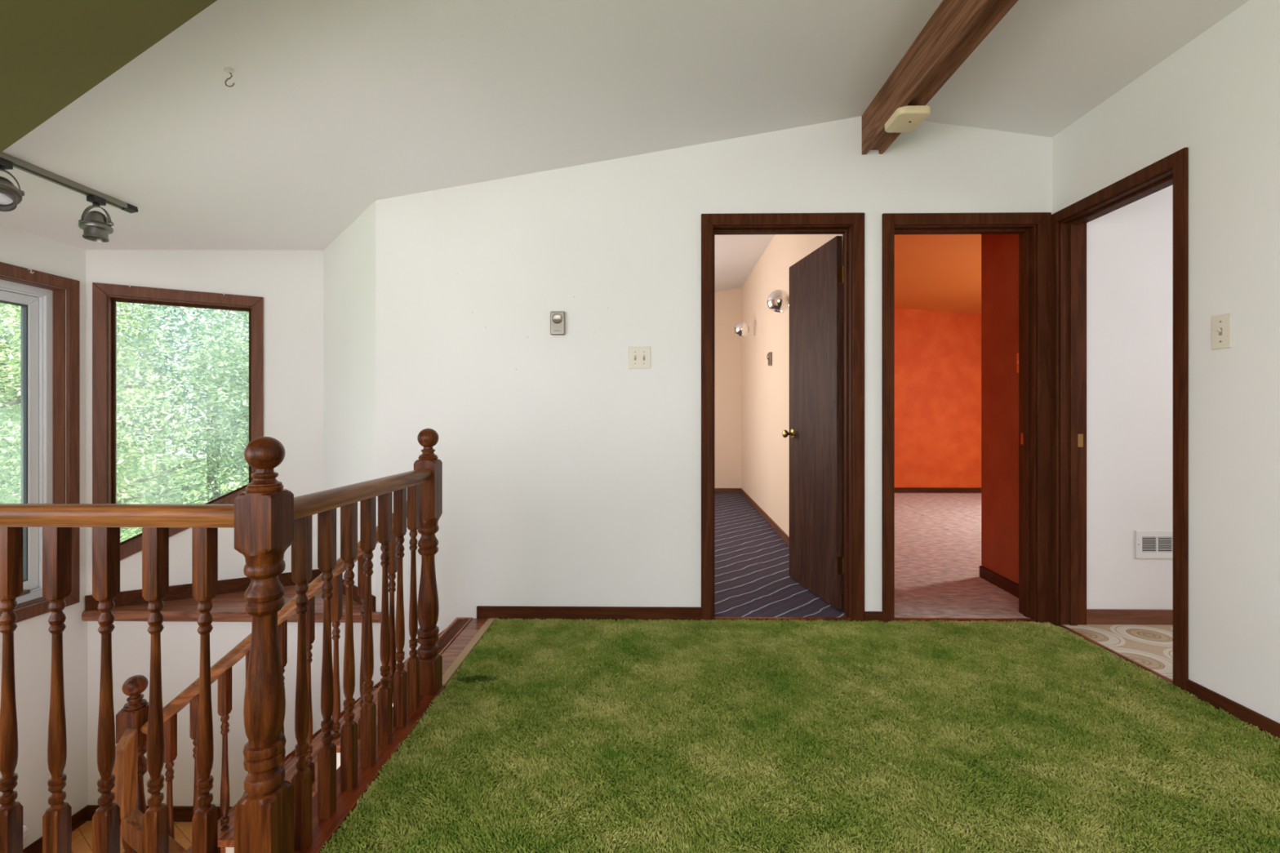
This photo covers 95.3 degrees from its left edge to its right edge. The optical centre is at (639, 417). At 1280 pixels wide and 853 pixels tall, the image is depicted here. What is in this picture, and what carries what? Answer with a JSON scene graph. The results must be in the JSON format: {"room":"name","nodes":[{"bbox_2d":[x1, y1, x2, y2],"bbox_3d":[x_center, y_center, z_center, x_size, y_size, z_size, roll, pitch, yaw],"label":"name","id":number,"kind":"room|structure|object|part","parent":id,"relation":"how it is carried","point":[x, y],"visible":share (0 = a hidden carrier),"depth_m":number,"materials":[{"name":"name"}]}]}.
{"room":"upstairs landing","nodes":[
{"label":"upstairs landing","id":0,"kind":"room"},
{"bbox_2d":[0,224,87,848],"bbox_3d":[-3.046,1.275,0.252,0.140,5.050,5.800,0,0,1],"label":"wall","id":1,"kind":"structure","parent":0,"point":[32,636],"depth_m":2.87,"materials":[{"name":"white paint"}]},
{"bbox_2d":[22,825,27,849],"bbox_3d":[-2.916,1.984,1.945,0.062,0.132,1.590,0,0,1],"label":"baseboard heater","id":2,"kind":"object","parent":1,"relation":"attached to","point":[24,828],"visible":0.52,"depth_m":2.73,"materials":[{"name":"white metal"}]},
{"bbox_2d":[0,262,79,626],"bbox_3d":[-2.986,0.127,2.294,0.180,1.673,1.481,0,0,1],"label":"window","id":3,"kind":"structure","parent":1,"relation":"in","point":[42,307],"depth_m":2.94,"materials":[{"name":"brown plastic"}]},
{"bbox_3d":[-3.046,0.127,2.295,0.040,1.453,1.261,0,0,1],"label":"sash","id":4,"kind":"part","parent":3,"relation":"part of","materials":[{"name":"white plastic"}]},
{"bbox_3d":[-2.992,0.837,2.812,0.050,0.046,0.080,0,0,1],"label":"crank handle","id":5,"kind":"part","parent":3,"relation":"part of","materials":[{"name":"silver metal"}]},
{"bbox_3d":[-3.040,0.127,2.295,0.073,1.557,1.365,0,0,1],"label":"frame","id":6,"kind":"part","parent":3,"relation":"part of","materials":[{"name":"white plastic"}]},
{"bbox_2d":[22,804,88,852],"bbox_3d":[-2.969,2.092,0.271,0.014,0.075,5.640,0,0,1],"label":"baseboard","id":7,"kind":"structure","parent":1,"relation":"attached to","point":[78,819],"depth_m":3.00,"materials":[{"name":"brown wood"}]},
{"bbox_2d":[0,0,217,152],"bbox_3d":[-1.779,-1.015,1.250,2.360,0.562,2.038,0,0,1],"label":"ceiling","id":8,"kind":"structure","parent":0,"point":[53,52],"depth_m":1.53,"materials":[{"name":"green paint"}]},
{"bbox_2d":[71,821,191,852],"bbox_3d":[-2.495,2.230,2.193,0.935,0.200,1.820,0,0,1],"label":"floor","id":9,"kind":"structure","parent":0,"point":[82,837],"depth_m":2.96,"materials":[{"name":"brown wood"}]},
{"bbox_3d":[-1.170,2.883,1.725,1.732,1.439,0.890,0,0,1],"label":"staircase","id":10,"kind":"structure","parent":9,"relation":"attached to","visible":0},
{"bbox_2d":[111,728,189,852],"bbox_3d":[-1.509,2.107,2.173,0.893,1.846,0.078,0,0,1],"label":"stair railing","id":11,"kind":"object","parent":10,"relation":"on","point":[125,770],"visible":0.7,"depth_m":2.17,"materials":[{"name":"brown wood"}]},
{"bbox_2d":[85,249,323,622],"bbox_3d":[-2.450,-0.135,3.438,1.184,2.430,0.140,0,0,-30],"label":"wall","id":12,"kind":"structure","parent":0,"point":[290,282],"depth_m":3.49,"materials":[{"name":"white paint"}]},
{"bbox_2d":[92,282,263,559],"bbox_3d":[-2.593,0.052,3.318,0.760,1.547,0.165,0,0,-30],"label":"window","id":13,"kind":"structure","parent":12,"relation":"in","point":[104,306],"depth_m":3.17,"materials":[{"name":"brown wood"}]},
{"bbox_2d":[84,568,321,610],"bbox_3d":[-2.446,0.981,3.351,1.104,0.078,0.014,0,0,-30],"label":"baseboard","id":14,"kind":"structure","parent":12,"relation":"attached to","point":[130,597],"depth_m":3.27,"materials":[{"name":"brown wood"}]},
{"bbox_2d":[323,200,375,596],"bbox_3d":[-1.631,-0.135,3.399,0.816,2.430,0.140,0,0,44],"label":"wall","id":15,"kind":"structure","parent":0,"point":[349,260],"depth_m":3.31,"materials":[{"name":"white paint"}]},
{"bbox_2d":[321,572,375,611],"bbox_3d":[-1.685,0.981,3.344,0.816,0.078,0.014,0,0,44],"label":"baseboard","id":16,"kind":"structure","parent":15,"relation":"attached to","point":[355,597],"depth_m":3.22,"materials":[{"name":"brown wood"}]},
{"bbox_2d":[405,617,472,684],"bbox_3d":[-0.924,1.064,2.685,0.085,0.032,0.738,0,0,1],"label":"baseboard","id":17,"kind":"structure","parent":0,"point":[446,637],"depth_m":2.84,"materials":[{"name":"brown wood"}]},
{"bbox_2d":[0,0,942,249],"bbox_3d":[-1.065,-1.541,0.593,4.450,1.419,6.550,0,0,1],"label":"ceiling","id":18,"kind":"structure","parent":0,"point":[333,108],"depth_m":2.31,"materials":[{"name":"white paint"}]},
{"bbox_2d":[0,151,137,213],"bbox_3d":[-2.376,-0.969,2.058,0.040,0.032,1.335,0,0,1],"label":"track rail","id":19,"kind":"object","parent":18,"relation":"attached to","point":[18,163],"visible":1,"depth_m":2.39,"materials":[{"name":"silver metal"}]},
{"bbox_2d":[0,157,24,211],"bbox_3d":[-2.365,-0.863,2.157,0.116,0.198,0.117,0,0,1],"label":"track spotlight","id":20,"kind":"object","parent":19,"relation":"attached to","point":[11,196],"visible":1,"depth_m":2.17,"materials":[{"name":"silver metal"}]},
{"bbox_3d":[-2.359,-0.814,2.150,0.065,0.045,0.066,0,0,1],"label":"bulb","id":21,"kind":"part","parent":20,"relation":"part of","materials":[{"name":"white glass"}]},
{"bbox_3d":[-2.363,-0.830,2.154,0.113,0.132,0.113,0,0,1],"label":"lamp shade","id":22,"kind":"part","parent":20,"relation":"part of","materials":[{"name":"grey metal"}]},
{"bbox_2d":[78,194,114,242],"bbox_3d":[-2.368,-0.867,2.539,0.113,0.189,0.113,0,0,28],"label":"track spotlight","id":23,"kind":"object","parent":19,"relation":"attached to","point":[95,225],"visible":1,"depth_m":2.52,"materials":[{"name":"silver metal"}]},
{"bbox_3d":[-2.368,-0.835,2.539,0.113,0.124,0.113,0,0,1],"label":"lamp shade","id":24,"kind":"part","parent":23,"relation":"part of","materials":[{"name":"grey metal"}]},
{"bbox_2d":[223,66,235,87],"bbox_3d":[-1.357,-1.121,1.925,0.028,0.062,0.028,0,0,-44],"label":"ceiling hook","id":25,"kind":"object","parent":18,"relation":"attached to","point":[228,69],"visible":1,"depth_m":1.92,"materials":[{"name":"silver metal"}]},
{"bbox_2d":[862,0,1017,154],"bbox_3d":[1.153,-1.485,0.190,0.108,0.250,5.660,0,0,1],"label":"beam","id":26,"kind":"structure","parent":18,"relation":"attached to","point":[956,28],"depth_m":2.31,"materials":[{"name":"brown wood"}]},
{"bbox_2d":[884,105,930,132],"bbox_3d":[1.208,-1.344,2.640,0.146,0.035,0.184,0,0,1],"label":"smoke detector","id":27,"kind":"object","parent":26,"relation":"attached to","point":[907,118],"visible":1,"depth_m":2.60,"materials":[{"name":"beige plastic"}]},
{"bbox_2d":[87,115,1173,806],"bbox_3d":[0.662,0.975,3.069,7.380,5.650,0.160,0,0,1],"label":"wall","id":28,"kind":"structure","parent":0,"point":[571,473],"depth_m":3.04,"materials":[{"name":"white paint"}]},
{"bbox_2d":[87,804,232,822],"bbox_3d":[-2.438,2.092,3.075,0.980,0.075,0.014,0,0,1],"label":"baseboard","id":29,"kind":"structure","parent":28,"relation":"attached to","point":[180,814],"depth_m":3.07,"materials":[{"name":"brown wood"}]},
{"bbox_2d":[81,582,381,622],"bbox_3d":[-2.135,1.046,3.338,1.573,0.052,0.593,0,0,1],"label":"ledge","id":30,"kind":"object","parent":28,"relation":"attached to","point":[227,607],"visible":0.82,"depth_m":3.07,"materials":[{"name":"brown wood"}]},
{"bbox_2d":[550,311,564,335],"bbox_3d":[-0.428,-0.489,3.027,0.074,0.122,0.041,0,0,1],"label":"thermostat","id":31,"kind":"object","parent":28,"relation":"attached to","point":[557,318],"visible":1,"depth_m":3.02,"materials":[{"name":"white plastic"}]},
{"bbox_3d":[-0.428,-0.491,3.021,0.056,0.104,0.004,0,0,1],"label":"plate","id":32,"kind":"part","parent":31,"relation":"part of","materials":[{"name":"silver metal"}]},
{"bbox_2d":[476,605,701,621],"bbox_3d":[-0.268,1.029,3.038,1.170,0.082,0.013,0,0,1],"label":"baseboard","id":33,"kind":"structure","parent":28,"relation":"attached to","point":[645,613],"depth_m":3.03,"materials":[{"name":"brown wood"}]},
{"bbox_2d":[628,346,650,368],"bbox_3d":[-0.002,-0.310,3.032,0.116,0.114,0.018,0,0,1],"label":"light switch","id":34,"kind":"object","parent":28,"relation":"attached to","point":[639,357],"visible":1,"depth_m":3.04,"materials":[{"name":"beige plastic"}]},
{"bbox_2d":[701,212,864,622],"bbox_3d":[0.745,0.002,3.417,0.842,2.116,0.809,0,0,1],"label":"door","id":35,"kind":"structure","parent":28,"relation":"in","point":[826,433],"depth_m":3.15,"materials":[{"name":"brown wood"}]},
{"bbox_3d":[0.951,0.106,3.752,0.070,0.065,0.066,0,0,1],"label":"knob","id":36,"kind":"part","parent":35,"relation":"part of","materials":[{"name":"gold metal"}]},
{"bbox_2d":[864,611,882,622],"bbox_3d":[1.206,1.038,3.013,0.091,0.065,0.013,0,0,1],"label":"baseboard","id":37,"kind":"structure","parent":28,"relation":"attached to","point":[868,615],"depth_m":3.01,"materials":[{"name":"brown wood"}]},
{"bbox_2d":[881,212,1051,622],"bbox_3d":[1.683,0.004,3.070,0.860,2.112,0.147,0,0,1],"label":"door frame","id":38,"kind":"structure","parent":28,"relation":"in","point":[1033,229],"depth_m":3.00,"materials":[{"name":"brown wood"}]},
{"bbox_3d":[2.037,0.115,3.104,0.002,0.060,0.027,0,0,1],"label":"strike plate","id":39,"kind":"part","parent":38,"relation":"part of","materials":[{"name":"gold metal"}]},
{"bbox_2d":[1086,608,1173,625],"bbox_3d":[3.247,1.012,2.938,2.008,0.076,0.013,0,0,1],"label":"baseboard","id":40,"kind":"structure","parent":28,"relation":"attached to","point":[1094,616],"depth_m":2.95,"materials":[{"name":"brown wood"}]},
{"bbox_2d":[1135,530,1173,558],"bbox_3d":[2.616,0.644,2.951,0.210,0.140,0.009,0,0,1],"label":"air vent","id":41,"kind":"object","parent":28,"relation":"in","point":[1148,544],"visible":0.79,"depth_m":2.95,"materials":[{"name":"white metal"}]},
{"bbox_2d":[715,234,775,291],"bbox_3d":[0.098,-1.738,5.719,2.800,1.024,5.160,0,0,1],"label":"ceiling","id":42,"kind":"structure","parent":0,"point":[736,256],"depth_m":6.14,"materials":[{"name":"white paint"}]},
{"bbox_2d":[741,234,842,537],"bbox_3d":[1.303,-0.450,5.619,0.059,3.000,4.966,0,0,3],"label":"wall","id":43,"kind":"structure","parent":0,"point":[765,388],"depth_m":5.83,"materials":[{"name":"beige paint"}]},
{"bbox_2d":[733,321,755,336],"bbox_3d":[1.206,-1.018,6.720,0.254,0.174,0.180,0,0,1],"label":"wall sconce","id":44,"kind":"object","parent":43,"relation":"attached to","point":[740,328],"visible":1,"depth_m":6.66,"materials":[{"name":"silver metal"}]},
{"bbox_3d":[1.326,-1.015,6.718,0.013,0.140,0.056,0,0,1],"label":"wall plate","id":45,"kind":"part","parent":44,"relation":"part of","materials":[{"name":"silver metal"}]},
{"bbox_2d":[740,488,789,546],"bbox_3d":[1.267,1.018,5.620,0.014,0.065,4.964,0,0,3],"label":"baseboard","id":46,"kind":"structure","parent":43,"relation":"attached to","point":[779,531],"depth_m":5.74,"materials":[{"name":"brown wood"}]},
{"bbox_2d":[766,351,772,365],"bbox_3d":[1.252,-0.565,5.650,0.043,0.128,0.078,0,0,3],"label":"thermostat","id":47,"kind":"object","parent":43,"relation":"attached to","point":[769,357],"visible":1,"depth_m":5.61,"materials":[{"name":"plastic"}]},
{"bbox_2d":[767,288,789,312],"bbox_3d":[1.077,-0.868,4.352,0.252,0.170,0.176,0,0,1],"label":"wall sconce","id":48,"kind":"object","parent":43,"relation":"attached to","point":[778,300],"visible":0.9,"depth_m":4.29,"materials":[{"name":"silver metal"}]},
{"bbox_2d":[445,493,1173,686],"bbox_3d":[1.258,1.174,2.779,8.380,0.252,10.800,0,0,1],"label":"floor","id":49,"kind":"structure","parent":0,"point":[938,535],"depth_m":3.84,"materials":[{"name":"grey carpet"}]},
{"bbox_2d":[320,617,1279,852],"bbox_3d":[-0.429,1.053,1.629,5.037,0.018,2.842,0,0,1],"label":"carpet","id":50,"kind":"object","parent":49,"relation":"on","point":[551,735],"visible":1,"depth_m":1.84,"materials":[{"name":"green carpet"}]},
{"bbox_2d":[715,287,981,488],"bbox_3d":[2.190,-0.450,8.174,6.900,3.000,0.180,0,0,1],"label":"wall","id":51,"kind":"structure","parent":0,"point":[938,353],"depth_m":8.08,"materials":[{"name":"paint"}]},
{"bbox_2d":[715,488,740,493],"bbox_3d":[0.124,1.018,8.112,2.571,0.065,0.014,0,0,1],"label":"baseboard","id":52,"kind":"structure","parent":51,"relation":"attached to","point":[717,490],"depth_m":8.09,"materials":[{"name":"brown wood"}]},
{"bbox_2d":[894,487,981,493],"bbox_3d":[3.489,1.012,8.085,3.900,0.075,0.014,0,0,1],"label":"baseboard","id":53,"kind":"structure","parent":51,"relation":"attached to","point":[897,490],"depth_m":8.07,"materials":[{"name":"brown wood"}]},
{"bbox_2d":[894,234,981,314],"bbox_3d":[3.428,-1.804,5.712,4.340,0.891,5.260,0,0,1],"label":"ceiling","id":54,"kind":"structure","parent":0,"point":[933,272],"depth_m":6.21,"materials":[{"name":"paint"}]},
{"bbox_2d":[981,234,1018,584],"bbox_3d":[3.837,-0.400,3.450,3.285,2.900,0.710,0,0,1],"label":"wall","id":55,"kind":"structure","parent":0,"point":[999,252],"depth_m":3.59,"materials":[{"name":"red paint"}]},
{"bbox_2d":[979,565,1018,598],"bbox_3d":[2.209,1.012,3.478,0.014,0.075,0.711,0,0,4],"label":"baseboard","id":56,"kind":"structure","parent":55,"relation":"attached to","point":[1009,586],"depth_m":3.58,"materials":[{"name":"brown wood"}]},
{"bbox_2d":[1017,352,1018,373],"bbox_3d":[2.200,-0.317,3.378,0.018,0.116,0.072,0,0,4],"label":"light switch","id":57,"kind":"object","parent":55,"relation":"attached to","point":[1018,353],"visible":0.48,"depth_m":3.40,"materials":[{"name":"orange"}]},
{"bbox_2d":[924,0,1248,137],"bbox_3d":[1.714,-1.832,0.171,1.122,0.836,5.800,0,0,1],"label":"ceiling","id":58,"kind":"structure","parent":0,"point":[1046,64],"depth_m":2.42,"materials":[{"name":"white paint"}]},
{"bbox_2d":[1052,0,1279,723],"bbox_3d":[2.135,-0.275,0.134,0.120,3.150,5.740,0,0,1],"label":"wall","id":59,"kind":"structure","parent":0,"point":[1217,96],"depth_m":2.09,"materials":[{"name":"white paint"}]},
{"bbox_2d":[1051,146,1188,691],"bbox_3d":[2.175,0.010,2.617,0.147,2.100,0.752,0,0,1],"label":"door frame","id":60,"kind":"structure","parent":59,"relation":"in","point":[1068,224],"depth_m":2.93,"materials":[{"name":"brown wood"}]},
{"bbox_3d":[2.221,0.117,2.942,0.026,0.065,0.003,0,0,1],"label":"strike plate","id":61,"kind":"part","parent":60,"relation":"part of","materials":[{"name":"gold metal"}]},
{"bbox_2d":[1211,312,1231,350],"bbox_3d":[2.099,-0.310,2.111,0.018,0.124,0.072,0,0,1],"label":"light switch","id":62,"kind":"object","parent":59,"relation":"attached to","point":[1221,325],"visible":1,"depth_m":2.11,"materials":[{"name":"beige plastic"}]},
{"bbox_2d":[1186,679,1279,738],"bbox_3d":[2.062,1.038,-0.196,0.013,0.063,4.878,0,0,1],"label":"baseboard","id":63,"kind":"structure","parent":59,"relation":"attached to","point":[1242,713],"depth_m":2.05,"materials":[{"name":"brown wood"}]},
{"bbox_3d":[-1.859,1.215,2.152,2.170,0.270,1.839,0,0,1],"label":"wall","id":64,"kind":"structure","parent":0,"visible":0},
{"bbox_2d":[293,684,445,852],"bbox_3d":[-1.855,1.065,1.774,2.170,0.030,1.065,0,0,1],"label":"curb","id":65,"kind":"object","parent":64,"relation":"on","point":[322,830],"visible":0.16,"depth_m":1.67,"materials":[{"name":"brown wood"}]},
{"bbox_2d":[0,503,234,852],"bbox_3d":[-1.910,0.622,1.309,2.085,0.856,0.059,0,0,1],"label":"stair railing","id":66,"kind":"object","parent":65,"relation":"on","point":[56,521],"visible":0.99,"depth_m":1.28,"materials":[{"name":"brown wood"}]},
{"bbox_3d":[-1.910,0.217,1.309,2.085,0.047,0.059,0,0,1],"label":"handrail","id":67,"kind":"part","parent":66,"relation":"part of","materials":[{"name":"brown wood"}]},
{"bbox_2d":[234,436,293,852],"bbox_3d":[-0.830,0.561,1.290,0.084,1.037,0.084,0,0,1],"label":"newel post","id":68,"kind":"object","parent":65,"relation":"on","point":[264,513],"visible":1,"depth_m":1.26,"materials":[{"name":"brown wood"}]},
{"bbox_2d":[291,468,431,851],"bbox_3d":[-0.822,0.622,1.765,0.059,0.856,0.874,0,0,1],"label":"stair railing","id":69,"kind":"object","parent":65,"relation":"on","point":[325,504],"visible":1,"depth_m":1.64,"materials":[{"name":"brown wood"}]},
{"bbox_3d":[-0.822,0.217,1.765,0.059,0.047,0.874,0,0,1],"label":"handrail","id":70,"kind":"part","parent":69,"relation":"part of","materials":[{"name":"brown wood"}]},
{"bbox_2d":[413,428,442,695],"bbox_3d":[-0.814,0.561,2.240,0.084,1.037,0.084,0,0,1],"label":"newel post","id":71,"kind":"object","parent":65,"relation":"on","point":[431,491],"visible":0.96,"depth_m":2.21,"materials":[{"name":"brown wood"}]},
{"bbox_2d":[440,617,488,675],"bbox_3d":[-0.838,1.066,2.672,0.083,0.028,0.764,0,0,1],"label":"nosing","id":72,"kind":"structure","parent":64,"relation":"on","point":[459,644],"depth_m":2.72,"materials":[{"name":"brown wood"}]},
{"bbox_2d":[442,617,495,685],"bbox_3d":[-0.778,1.064,2.671,0.036,0.032,0.764,0,0,1],"label":"strip","id":73,"kind":"object","parent":64,"relation":"on","point":[452,669],"visible":0.53,"depth_m":2.60,"materials":[{"name":"beige wood"}]},
{"bbox_3d":[0.713,3.900,0.188,7.580,0.200,5.800,0,0,1],"label":"floor","id":74,"kind":"structure","parent":0,"visible":0},
{"bbox_2d":[186,629,444,852],"bbox_3d":[-1.412,2.438,2.627,1.273,2.724,0.874,0,0,1],"label":"staircase","id":75,"kind":"structure","parent":74,"relation":"on","point":[225,838],"depth_m":2.37,"materials":[{"name":"brown wood"}]},
{"bbox_2d":[115,675,149,852],"bbox_3d":[-1.956,1.506,2.260,0.084,1.007,0.084,0,0,1],"label":"newel post","id":76,"kind":"object","parent":75,"relation":"on","point":[134,714],"visible":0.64,"depth_m":2.24,"materials":[{"name":"brown wood"}]},
{"bbox_2d":[140,501,407,852],"bbox_3d":[-1.370,1.118,2.250,1.095,1.663,0.059,0,0,1],"label":"stair railing","id":77,"kind":"object","parent":75,"relation":"on","point":[221,670],"visible":0.5,"depth_m":2.24,"materials":[{"name":"brown wood"}]},
{"bbox_3d":[-1.370,0.755,2.250,1.095,0.937,0.059,0,0,1],"label":"handrail","id":78,"kind":"part","parent":77,"relation":"part of","materials":[{"name":"brown wood"}]},
{"label":"outside","id":79,"kind":"structure","parent":0,"visible":0},
{"bbox_2d":[13,457,248,541],"bbox_3d":[-23.698,4.350,17.907,72.000,0.200,85.000,0,0,1],"label":"ground","id":80,"kind":"structure","parent":79,"point":[193,459],"depth_m":36.43,"materials":[{"name":"green plant"}]},
{"bbox_2d":[0,403,20,503],"bbox_3d":[-5.836,2.017,4.306,2.491,4.474,2.872,0,0,-20],"label":"leafy tree","id":81,"kind":"object","parent":80,"relation":"on","point":[2,415],"visible":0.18,"depth_m":4.79,"materials":[{"name":"green plant"}]},
{"bbox_2d":[0,302,20,502],"bbox_3d":[-7.345,0.953,5.579,3.211,6.600,2.962,0,0,1],"label":"leafy tree","id":82,"kind":"object","parent":80,"relation":"on","point":[11,307],"visible":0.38,"depth_m":5.98,"materials":[{"name":"green plant"}]},
{"bbox_2d":[0,312,127,485],"bbox_3d":[-10.125,-0.172,8.018,5.170,8.850,4.924,0,0,43],"label":"leafy tree","id":83,"kind":"object","parent":80,"relation":"on","point":[6,326],"visible":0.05,"depth_m":8.23,"materials":[{"name":"green plant"}]},
{"bbox_2d":[0,302,216,500],"bbox_3d":[-7.909,0.650,7.343,4.515,7.205,3.422,0,0,-2],"label":"leafy tree","id":84,"kind":"object","parent":80,"relation":"on","point":[123,337],"visible":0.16,"depth_m":7.77,"materials":[{"name":"green plant"}]},
{"bbox_2d":[0,334,248,542],"bbox_3d":[-6.140,1.618,6.379,3.193,5.272,2.753,0,0,32],"label":"leafy tree","id":85,"kind":"object","parent":80,"relation":"on","point":[122,489],"visible":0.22,"depth_m":6.45,"materials":[{"name":"green plant"}]},
{"bbox_2d":[0,302,248,539],"bbox_3d":[-11.326,-0.433,13.560,6.522,9.371,6.941,0,0,38],"label":"leafy tree","id":86,"kind":"object","parent":80,"relation":"on","point":[127,304],"visible":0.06,"depth_m":13.51,"materials":[{"name":"green plant"}]},
{"bbox_2d":[4,302,248,534],"bbox_3d":[-7.120,0.983,9.182,4.521,6.540,4.090,0,0,-30],"label":"leafy tree","id":87,"kind":"object","parent":80,"relation":"on","point":[153,307],"visible":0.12,"depth_m":9.00,"materials":[{"name":"green plant"}]},
{"bbox_2d":[135,307,248,504],"bbox_3d":[-4.305,1.428,7.042,2.580,5.651,2.689,0,0,-24],"label":"leafy tree","id":88,"kind":"object","parent":80,"relation":"on","point":[238,439],"visible":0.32,"depth_m":6.33,"materials":[{"name":"green plant"}]},
{"bbox_2d":[206,315,248,404],"bbox_3d":[-5.268,-0.138,12.760,5.532,8.780,5.451,0,0,-2],"label":"leafy tree","id":89,"kind":"object","parent":80,"relation":"on","point":[241,316],"visible":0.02,"depth_m":10.66,"materials":[{"name":"green plant"}]}
]}

